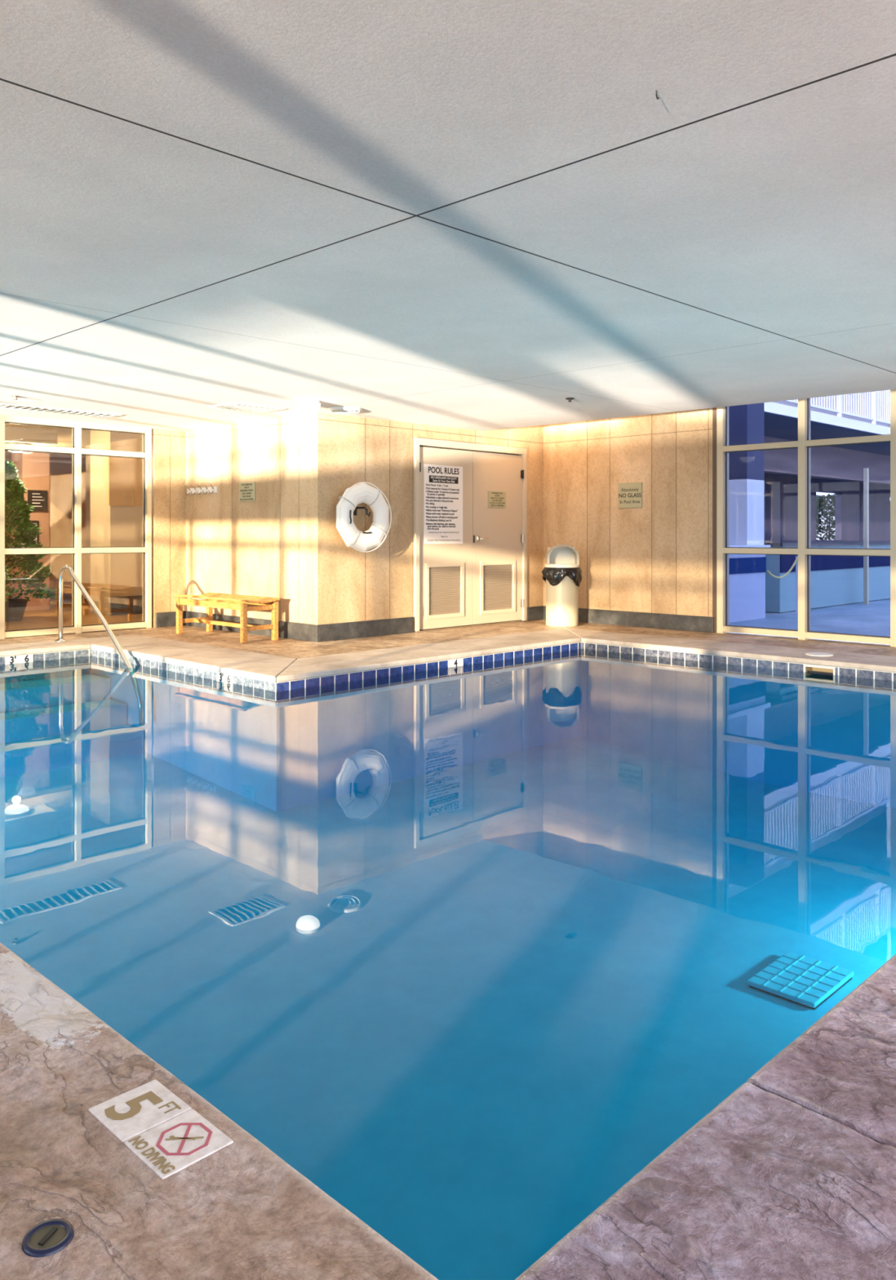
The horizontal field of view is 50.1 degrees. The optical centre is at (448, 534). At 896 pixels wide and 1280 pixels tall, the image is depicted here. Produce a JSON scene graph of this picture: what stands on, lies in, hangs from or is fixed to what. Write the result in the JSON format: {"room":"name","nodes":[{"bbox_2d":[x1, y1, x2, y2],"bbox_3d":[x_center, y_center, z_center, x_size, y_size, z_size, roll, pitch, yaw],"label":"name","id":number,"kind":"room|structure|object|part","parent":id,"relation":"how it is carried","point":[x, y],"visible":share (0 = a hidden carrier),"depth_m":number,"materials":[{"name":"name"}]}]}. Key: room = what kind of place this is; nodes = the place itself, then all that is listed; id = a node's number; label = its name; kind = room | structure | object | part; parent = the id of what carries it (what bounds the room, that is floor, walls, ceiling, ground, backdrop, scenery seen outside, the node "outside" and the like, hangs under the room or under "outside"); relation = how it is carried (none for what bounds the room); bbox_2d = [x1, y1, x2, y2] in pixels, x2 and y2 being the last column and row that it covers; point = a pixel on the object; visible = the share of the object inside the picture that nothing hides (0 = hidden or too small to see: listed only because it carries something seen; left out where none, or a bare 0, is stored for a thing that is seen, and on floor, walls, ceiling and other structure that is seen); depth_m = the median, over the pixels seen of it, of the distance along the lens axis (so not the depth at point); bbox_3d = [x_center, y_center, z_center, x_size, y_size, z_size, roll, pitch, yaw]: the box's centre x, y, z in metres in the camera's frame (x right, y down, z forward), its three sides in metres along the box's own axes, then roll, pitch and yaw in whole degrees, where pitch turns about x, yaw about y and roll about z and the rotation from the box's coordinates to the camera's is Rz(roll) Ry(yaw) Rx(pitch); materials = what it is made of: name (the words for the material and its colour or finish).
{"room":"indoor swimming pool","nodes":[
{"label":"indoor swimming pool","id":0,"kind":"room"},
{"bbox_2d":[4,450,90,599],"bbox_3d":[-9.474,-0.210,13.337,0.200,2.620,10.600,0,0,44],"label":"wall","id":1,"kind":"structure","parent":0,"point":[60,464],"depth_m":16.25,"materials":[{"name":"brown paint"}]},
{"bbox_2d":[151,428,186,627],"bbox_3d":[-3.395,-0.075,11.540,0.200,2.350,0.420,0,0,44],"label":"wall","id":2,"kind":"structure","parent":0,"point":[168,446],"depth_m":11.45,"materials":[{"name":"wood"}]},
{"bbox_2d":[0,415,151,639],"bbox_3d":[-6.184,-0.075,8.628,0.110,2.350,7.580,0,0,44],"label":"window","id":3,"kind":"structure","parent":2,"relation":"in","point":[76,451],"depth_m":10.67,"materials":[{"name":"beige metal"}]},
{"bbox_2d":[155,610,185,627],"bbox_3d":[-3.316,1.012,11.460,0.025,0.174,0.375,0,0,44],"label":"baseboard","id":4,"kind":"structure","parent":2,"relation":"attached to","point":[162,619],"depth_m":11.41,"materials":[{"name":"stone"}]},
{"bbox_2d":[186,412,317,624],"bbox_3d":[-2.267,-0.075,10.884,2.830,2.350,0.220,0,0,44],"label":"wall","id":5,"kind":"structure","parent":0,"point":[266,546],"depth_m":10.57,"materials":[{"name":"wood"}]},
{"bbox_2d":[185,481,217,495],"bbox_3d":[-2.936,-0.539,11.323,0.640,0.139,0.088,0,0,44],"label":"hook rack","id":6,"kind":"object","parent":5,"relation":"attached to","point":[199,490],"visible":1,"depth_m":11.31,"materials":[{"name":"white plastic"}]},
{"bbox_2d":[239,481,255,501],"bbox_3d":[-2.242,-0.475,10.695,0.310,0.210,0.013,0,0,44],"label":"notice sign","id":7,"kind":"object","parent":5,"relation":"attached to","point":[246,490],"visible":1,"depth_m":10.68,"materials":[{"name":"beige"}]},
{"bbox_2d":[185,610,319,642],"bbox_3d":[-2.255,1.012,10.700,2.605,0.174,0.025,0,0,44],"label":"baseboard","id":8,"kind":"structure","parent":5,"relation":"attached to","point":[293,630],"depth_m":10.38,"materials":[{"name":"stone"}]},
{"bbox_2d":[317,412,543,624],"bbox_3d":[-0.061,-0.410,11.278,0.230,3.020,3.870,0,0,44],"label":"wall","id":9,"kind":"structure","parent":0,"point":[353,585],"depth_m":10.44,"materials":[{"name":"wood"}]},
{"bbox_2d":[336,481,391,552],"bbox_3d":[-0.914,-0.180,10.077,0.231,0.737,0.738,0,0,44],"label":"buoy","id":10,"kind":"object","parent":9,"relation":"attached to","point":[346,508],"visible":1,"depth_m":10.00,"materials":[{"name":"white plastic"}]},
{"bbox_2d":[319,605,543,641],"bbox_3d":[-0.049,1.012,11.109,0.025,0.174,3.645,0,0,44],"label":"baseboard","id":11,"kind":"structure","parent":9,"relation":"attached to","point":[347,630],"depth_m":10.31,"materials":[{"name":"stone"}]},
{"bbox_2d":[419,446,472,630],"bbox_3d":[-0.036,0.043,11.150,0.076,2.075,0.933,0,0,44],"label":"door","id":12,"kind":"structure","parent":9,"relation":"in","point":[446,570],"depth_m":11.17,"materials":[{"name":"beige"}]},
{"bbox_2d":[423,463,462,544],"bbox_3d":[-0.050,-0.345,11.120,0.007,0.910,0.640,0,0,44],"label":"sign","id":13,"kind":"object","parent":12,"relation":"attached to","point":[442,484],"visible":1,"depth_m":11.10,"materials":[{"name":"white"}]},
{"bbox_3d":[-0.042,0.650,11.147,0.042,0.640,0.630,0,0,44],"label":"louver frame","id":14,"kind":"part","parent":12,"relation":"part of","materials":[{"name":"beige"}]},
{"bbox_2d":[413,437,527,631],"bbox_3d":[0.276,0.005,11.508,0.130,2.190,1.950,0,0,44],"label":"door frame","id":15,"kind":"structure","parent":9,"relation":"in","point":[418,442],"depth_m":11.05,"materials":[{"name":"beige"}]},
{"bbox_2d":[472,451,524,624],"bbox_3d":[0.640,0.043,11.810,0.119,2.075,0.939,0,0,44],"label":"door","id":16,"kind":"structure","parent":9,"relation":"in","point":[498,537],"depth_m":11.80,"materials":[{"name":"beige wood"}]},
{"bbox_3d":[0.380,0.055,11.511,0.068,0.072,0.072,0,0,44],"label":"handle","id":17,"kind":"part","parent":16,"relation":"part of","materials":[{"name":"silver metal"}]},
{"bbox_2d":[488,490,506,507],"bbox_3d":[0.604,-0.430,11.788,0.007,0.200,0.330,0,0,44],"label":"notice sign","id":18,"kind":"object","parent":16,"relation":"attached to","point":[495,499],"visible":1,"depth_m":11.78,"materials":[{"name":"beige"}]},
{"bbox_3d":[0.609,0.650,11.812,0.042,0.640,0.650,0,0,44],"label":"louver frame","id":19,"kind":"part","parent":16,"relation":"part of","materials":[{"name":"beige"}]},
{"bbox_2d":[0,0,895,431],"bbox_3d":[-0.298,-1.400,4.841,13.800,0.300,10.700,0,0,44],"label":"ceiling","id":20,"kind":"structure","parent":0,"point":[473,215],"depth_m":3.65,"materials":[{"name":"white paint"}]},
{"bbox_2d":[11,395,20,399],"bbox_3d":[-3.909,-1.232,8.671,0.080,0.035,0.080,0,0,44],"label":"sprinkler","id":21,"kind":"object","parent":20,"relation":"attached to","point":[15,397],"visible":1,"depth_m":8.65,"materials":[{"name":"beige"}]},
{"bbox_2d":[0,403,121,417],"bbox_3d":[-3.919,-1.241,9.647,0.300,0.017,1.200,0,0,44],"label":"ceiling vent","id":22,"kind":"object","parent":20,"relation":"in","point":[8,406],"visible":1,"depth_m":9.62,"materials":[{"name":"white plastic"}]},
{"bbox_2d":[208,402,284,413],"bbox_3d":[-1.972,-1.241,9.420,0.420,0.017,0.600,0,0,44],"label":"ceiling vent","id":23,"kind":"object","parent":20,"relation":"in","point":[231,406],"visible":1,"depth_m":9.38,"materials":[{"name":"white plastic"}]},
{"bbox_2d":[295,399,320,413],"bbox_3d":[-1.310,-1.192,8.981,0.231,0.117,0.231,0,0,44],"label":"ceiling lamp","id":24,"kind":"object","parent":20,"relation":"attached to","point":[305,406],"visible":1,"depth_m":8.90,"materials":[{"name":"white plastic"}]},
{"bbox_2d":[328,406,362,413],"bbox_3d":[-1.019,-1.234,9.536,0.340,0.029,0.340,0,0,44],"label":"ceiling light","id":25,"kind":"object","parent":20,"relation":"in","point":[345,410],"visible":1,"depth_m":9.45,"materials":[{"name":"white plastic"}]},
{"bbox_2d":[565,397,574,401],"bbox_3d":[1.117,-1.232,8.787,0.080,0.035,0.080,0,0,44],"label":"sprinkler","id":26,"kind":"object","parent":20,"relation":"attached to","point":[570,399],"visible":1,"depth_m":8.77,"materials":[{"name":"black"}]},
{"bbox_2d":[0,942,895,1279],"bbox_3d":[-0.028,1.250,2.687,4.600,0.301,4.600,0,0,44],"label":"floor","id":27,"kind":"structure","parent":0,"point":[240,1211],"depth_m":1.62,"materials":[{"name":"beige concrete"}]},
{"bbox_2d":[21,1218,74,1257],"bbox_3d":[-0.624,1.096,1.496,0.076,0.006,0.076,0,0,44],"label":"drain","id":28,"kind":"object","parent":27,"relation":"on","point":[50,1237],"visible":1,"depth_m":1.49,"materials":[{"name":"blue plastic"}]},
{"bbox_2d":[88,1079,233,1179],"bbox_3d":[-0.537,1.101,1.782,0.282,0.011,0.141,0,0,44],"label":"sign","id":29,"kind":"object","parent":27,"relation":"on","point":[171,1146],"depth_m":1.77,"materials":[{"name":"white tile"}]},
{"bbox_2d":[0,641,895,1279],"bbox_3d":[-0.398,1.780,6.905,8.610,1.240,7.530,0,0,44],"label":"basin","id":30,"kind":"object","parent":27,"relation":"in","point":[468,955],"visible":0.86,"depth_m":5.82,"materials":[{"name":"liquid"}]},
{"bbox_2d":[0,648,91,674],"bbox_3d":[-4.759,1.230,8.426,0.008,0.161,3.361,0,0,44],"label":"trim","id":31,"kind":"structure","parent":30,"relation":"attached to","point":[49,660],"depth_m":9.34,"materials":[{"name":"tile"}]},
{"bbox_2d":[4,654,33,664],"bbox_3d":[-4.076,1.189,9.114,0.004,0.078,0.260,0,0,44],"label":"depth marker","id":32,"kind":"object","parent":31,"relation":"attached to","point":[26,658],"depth_m":9.11,"materials":[{"name":"white tile"}]},
{"bbox_2d":[0,674,144,777],"bbox_3d":[-4.261,1.800,8.153,1.097,0.800,3.067,0,0,44],"label":"steps","id":33,"kind":"structure","parent":30,"relation":"attached to","point":[50,723],"depth_m":8.67,"materials":[{"name":"paint"}]},
{"bbox_2d":[91,648,277,703],"bbox_3d":[-2.455,1.230,8.528,3.158,0.161,0.008,0,0,44],"label":"trim","id":34,"kind":"structure","parent":30,"relation":"attached to","point":[260,690],"depth_m":8.31,"materials":[{"name":"tile"}]},
{"bbox_2d":[217,672,233,684],"bbox_3d":[-1.844,1.189,7.921,0.240,0.078,0.004,0,0,44],"label":"depth marker","id":35,"kind":"object","parent":34,"relation":"attached to","point":[221,677],"depth_m":7.91,"materials":[{"name":"white tile"}]},
{"bbox_2d":[91,634,296,682],"bbox_3d":[-2.389,1.123,8.977,3.708,0.049,0.775,0,0,44],"label":"trim","id":36,"kind":"structure","parent":30,"relation":"on","point":[264,667],"depth_m":8.67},
{"bbox_2d":[276,628,580,682],"bbox_3d":[0.020,1.123,9.328,0.775,0.049,4.629,0,0,44],"label":"trim","id":37,"kind":"structure","parent":30,"relation":"on","point":[366,660],"depth_m":8.85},
{"bbox_2d":[277,642,580,703],"bbox_3d":[0.045,1.230,8.830,0.008,0.161,3.920,0,0,44],"label":"trim","id":38,"kind":"structure","parent":30,"relation":"attached to","point":[314,687],"depth_m":8.46,"materials":[{"name":"blue tile"}]},
{"bbox_2d":[448,657,463,668],"bbox_3d":[0.071,1.190,8.847,0.004,0.076,0.200,0,0,44],"label":"depth marker","id":39,"kind":"object","parent":38,"relation":"attached to","point":[456,663],"depth_m":8.85,"materials":[{"name":"white tile"}]},
{"bbox_2d":[580,642,895,692],"bbox_3d":[3.278,1.230,8.401,5.211,0.161,0.008,0,0,44],"label":"trim","id":40,"kind":"structure","parent":30,"relation":"attached to","point":[844,677],"depth_m":9.00,"materials":[{"name":"tile"}]},
{"bbox_2d":[746,951,853,1009],"bbox_3d":[1.795,2.260,4.877,0.350,0.039,0.480,0,0,44],"label":"drain cover","id":41,"kind":"object","parent":30,"relation":"on","point":[802,980],"visible":1,"depth_m":4.84,"materials":[{"name":"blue plastic"}]},
{"bbox_2d":[803,663,835,684],"bbox_3d":[3.316,1.225,8.474,0.280,0.150,0.172,0,0,44],"label":"skimmer","id":42,"kind":"object","parent":30,"relation":"attached to","point":[811,673],"visible":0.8,"depth_m":8.49,"materials":[{"name":"beige plastic"}]},
{"bbox_2d":[0,598,895,659],"bbox_3d":[16.529,1.250,31.353,58.766,0.300,57.297,0,0,3],"label":"floor","id":43,"kind":"structure","parent":0,"point":[296,649],"depth_m":10.26,"materials":[{"name":"brown concrete"}]},
{"bbox_2d":[11,451,49,610],"bbox_3d":[-6.119,-0.210,14.047,0.400,2.620,0.390,0,0,44],"label":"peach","id":44,"kind":"object","parent":43,"relation":"on","point":[33,468],"visible":0.36,"depth_m":13.93,"materials":[{"name":"paint"}]},
{"bbox_2d":[18,520,39,547],"bbox_3d":[-6.038,0.020,13.807,0.041,0.440,0.280,0,0,44],"label":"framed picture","id":45,"kind":"object","parent":44,"relation":"attached to","point":[37,522],"visible":0.21,"depth_m":13.87,"materials":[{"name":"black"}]},
{"bbox_2d":[27,489,47,511],"bbox_3d":[-5.945,-0.490,13.891,0.046,0.300,0.270,0,0,44],"label":"menu board","id":46,"kind":"object","parent":44,"relation":"attached to","point":[38,499],"visible":0.92,"depth_m":13.88,"materials":[{"name":"black"}]},
{"bbox_2d":[4,459,58,622],"bbox_3d":[-5.676,0.076,12.241,1.323,2.046,1.371,0,0,-7],"label":"potted tree","id":47,"kind":"object","parent":43,"relation":"on","point":[15,608],"visible":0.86,"depth_m":12.14,"materials":[{"name":"green plant"}]},
{"bbox_3d":[-5.672,0.970,12.217,0.600,0.259,0.600,0,0,44],"label":"pot","id":48,"kind":"part","parent":47,"relation":"part of","materials":[{"name":"black"}]},
{"bbox_2d":[0,634,133,657],"bbox_3d":[-4.686,1.123,8.882,0.575,0.049,4.114,0,0,44],"label":"trim","id":49,"kind":"structure","parent":43,"relation":"on","point":[9,650],"depth_m":9.47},
{"bbox_2d":[54,564,144,725],"bbox_3d":[-3.378,1.015,9.270,1.821,1.413,0.120,0,0,44],"label":"pool handrail","id":50,"kind":"object","parent":49,"relation":"attached to","point":[141,715],"visible":1,"depth_m":9.24,"materials":[{"name":"silver metal"}]},
{"bbox_2d":[90,430,142,615],"bbox_3d":[-4.176,-0.210,13.887,0.600,2.620,1.800,0,0,44],"label":"column lobby","id":51,"kind":"structure","parent":43,"relation":"on","point":[112,575],"depth_m":13.22,"materials":[{"name":"beige paint"}]},
{"bbox_2d":[108,456,142,506],"bbox_3d":[-3.961,-0.735,13.656,0.030,0.690,1.830,0,0,44],"label":"trim","id":52,"kind":"structure","parent":51,"relation":"attached to","point":[125,474],"depth_m":13.16,"materials":[{"name":"brown wood"}]},
{"bbox_2d":[110,595,142,614],"bbox_3d":[-3.951,0.970,13.667,0.030,0.240,1.800,0,0,44],"label":"trim","id":53,"kind":"structure","parent":51,"relation":"attached to","point":[124,604],"depth_m":13.16,"materials":[{"name":"stone"}]},
{"bbox_2d":[174,592,279,643],"bbox_3d":[-2.385,0.879,10.285,1.360,0.439,0.436,0,0,44],"label":"bench","id":54,"kind":"object","parent":43,"relation":"on","point":[211,600],"visible":1,"depth_m":10.10,"materials":[{"name":"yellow wood"}]},
{"bbox_3d":[-2.968,0.899,10.590,0.054,0.399,0.054,0,0,44],"label":"leg","id":55,"kind":"part","parent":54,"relation":"part of","materials":[{"name":"brown wood"}]},
{"bbox_3d":[-2.835,0.958,10.726,0.026,0.045,0.326,0,0,44],"label":"rail","id":56,"kind":"part","parent":54,"relation":"part of","materials":[{"name":"brown wood"}]},
{"bbox_3d":[-2.702,0.899,10.862,0.054,0.399,0.054,0,0,44],"label":"leg","id":57,"kind":"part","parent":54,"relation":"part of","materials":[{"name":"brown wood"}]},
{"bbox_3d":[-2.518,0.736,10.149,1.200,0.068,0.026,0,0,44],"label":"rail","id":58,"kind":"part","parent":54,"relation":"part of","materials":[{"name":"brown wood"}]},
{"bbox_3d":[-2.252,0.736,10.421,1.200,0.068,0.026,0,0,44],"label":"rail","id":59,"kind":"part","parent":54,"relation":"part of","materials":[{"name":"brown wood"}]},
{"bbox_3d":[-2.067,0.899,9.709,0.054,0.399,0.054,0,0,44],"label":"leg","id":60,"kind":"part","parent":54,"relation":"part of","materials":[{"name":"brown wood"}]},
{"bbox_3d":[-1.934,0.757,9.845,0.030,0.045,0.326,0,0,44],"label":"rail","id":61,"kind":"part","parent":54,"relation":"part of","materials":[{"name":"brown wood"}]},
{"bbox_3d":[-1.934,0.958,9.845,0.026,0.045,0.326,0,0,44],"label":"rail","id":62,"kind":"part","parent":54,"relation":"part of","materials":[{"name":"brown wood"}]},
{"bbox_3d":[-1.802,0.899,9.980,0.054,0.399,0.054,0,0,44],"label":"leg","id":63,"kind":"part","parent":54,"relation":"part of","materials":[{"name":"brown wood"}]},
{"bbox_2d":[414,620,528,632],"bbox_3d":[0.286,1.094,11.498,0.140,0.012,1.950,0,0,44],"label":"threshold","id":64,"kind":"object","parent":43,"relation":"on","point":[512,621],"depth_m":11.42,"materials":[{"name":"beige"}]},
{"bbox_2d":[545,544,579,626],"bbox_3d":[1.378,0.612,11.583,0.410,0.974,0.410,0,0,-1],"label":"trash can","id":65,"kind":"object","parent":43,"relation":"on","point":[562,598],"visible":0.94,"depth_m":11.44,"materials":[{"name":"beige paint"}]},
{"bbox_2d":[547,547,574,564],"bbox_3d":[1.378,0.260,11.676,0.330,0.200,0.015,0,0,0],"label":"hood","id":66,"kind":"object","parent":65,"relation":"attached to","point":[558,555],"depth_m":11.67,"materials":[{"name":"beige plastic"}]},
{"bbox_2d":[542,567,582,586],"bbox_3d":[1.381,0.511,11.584,0.487,0.232,0.485,0,0,44],"label":"trash bag","id":67,"kind":"object","parent":65,"relation":"in","point":[554,575],"visible":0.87,"depth_m":11.40,"materials":[{"name":"black plastic"}]},
{"bbox_2d":[545,544,579,564],"bbox_3d":[1.378,0.245,11.583,0.439,0.240,0.437,0,0,44],"label":"hood","id":68,"kind":"object","parent":65,"relation":"attached to","point":[555,555],"depth_m":11.67,"materials":[{"name":"beige paint"}]},
{"bbox_2d":[564,628,895,672],"bbox_3d":[3.250,1.123,8.907,5.961,0.049,0.725,0,0,44],"label":"trim","id":69,"kind":"structure","parent":43,"relation":"on","point":[792,655],"depth_m":9.12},
{"bbox_2d":[805,652,833,656],"bbox_3d":[3.388,1.093,8.748,0.240,0.010,0.240,0,0,44],"label":"lid","id":70,"kind":"object","parent":69,"relation":"on","point":[815,654],"visible":1,"depth_m":8.70,"materials":[{"name":"white plastic"}]},
{"bbox_2d":[543,408,712,617],"bbox_3d":[2.169,-0.410,11.662,2.420,3.020,0.200,0,0,44],"label":"wall","id":71,"kind":"structure","parent":0,"point":[656,557],"depth_m":11.46,"materials":[{"name":"beige wood"}]},
{"bbox_2d":[543,605,714,632],"bbox_3d":[2.098,1.012,11.575,2.440,0.174,0.025,0,0,44],"label":"baseboard","id":72,"kind":"structure","parent":71,"relation":"attached to","point":[657,620],"depth_m":11.31,"materials":[{"name":"stone"}]},
{"bbox_2d":[618,482,642,507],"bbox_3d":[2.184,-0.470,11.498,0.330,0.300,0.013,0,0,44],"label":"sign","id":73,"kind":"object","parent":71,"relation":"attached to","point":[630,494],"visible":1,"depth_m":11.49,"materials":[{"name":"beige"}]},
{"bbox_2d":[712,407,716,632],"bbox_3d":[3.034,-0.410,10.779,0.048,3.020,0.151,0,0,44],"label":"trim","id":74,"kind":"structure","parent":71,"relation":"attached to","point":[714,410],"depth_m":10.72,"materials":[{"name":"beige wood"}]},
{"bbox_2d":[716,389,895,647],"bbox_3d":[4.413,-0.410,9.423,3.815,3.020,0.140,0,0,44],"label":"window","id":75,"kind":"structure","parent":71,"relation":"in","point":[806,487],"depth_m":10.03,"materials":[{"name":"beige"}]},
{"bbox_3d":[3.411,-1.420,10.404,0.856,0.876,0.006,0,0,44],"label":"pane","id":76,"kind":"part","parent":75,"relation":"part of","materials":[{"name":"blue glass"}]},
{"bbox_3d":[3.411,-0.385,10.404,0.856,1.066,0.006,0,0,44],"label":"pane","id":77,"kind":"part","parent":75,"relation":"part of","materials":[{"name":"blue glass"}]},
{"bbox_3d":[3.411,0.615,10.404,0.856,0.806,0.006,0,0,44],"label":"pane","id":78,"kind":"part","parent":75,"relation":"part of","materials":[{"name":"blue glass"}]},
{"bbox_3d":[4.079,-1.420,9.750,0.856,0.876,0.006,0,0,44],"label":"pane","id":79,"kind":"part","parent":75,"relation":"part of","materials":[{"name":"clear glass"}]},
{"bbox_3d":[4.079,-0.385,9.750,0.856,1.066,0.006,0,0,44],"label":"pane","id":80,"kind":"part","parent":75,"relation":"part of","materials":[{"name":"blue glass"}]},
{"bbox_3d":[4.079,0.615,9.750,0.856,0.806,0.006,0,0,44],"label":"pane","id":81,"kind":"part","parent":75,"relation":"part of","materials":[{"name":"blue glass"}]},
{"bbox_3d":[-7.831,-1.610,11.727,6.400,0.180,10.600,0,0,44],"label":"ceiling","id":82,"kind":"structure","parent":0,"visible":0},
{"bbox_2d":[4,422,57,445],"bbox_3d":[-5.575,-1.351,12.458,0.500,0.339,0.800,0,0,44],"label":"trim","id":83,"kind":"structure","parent":82,"relation":"attached to","point":[14,433],"depth_m":12.33,"materials":[{"name":"beige"}]},
{"bbox_2d":[4,442,30,452],"bbox_3d":[-5.596,-1.121,12.437,0.314,0.117,0.314,0,0,44],"label":"ceiling lamp","id":84,"kind":"object","parent":83,"relation":"attached to","point":[5,442],"visible":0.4,"depth_m":12.35,"materials":[{"name":"white plastic"}]},
{"bbox_2d":[51,426,90,448],"bbox_3d":[-7.509,-1.335,11.413,0.300,0.370,10.200,0,0,44],"label":"trim","id":85,"kind":"structure","parent":82,"relation":"attached to","point":[64,434],"depth_m":13.44,"materials":[{"name":"beige"}]}
]}

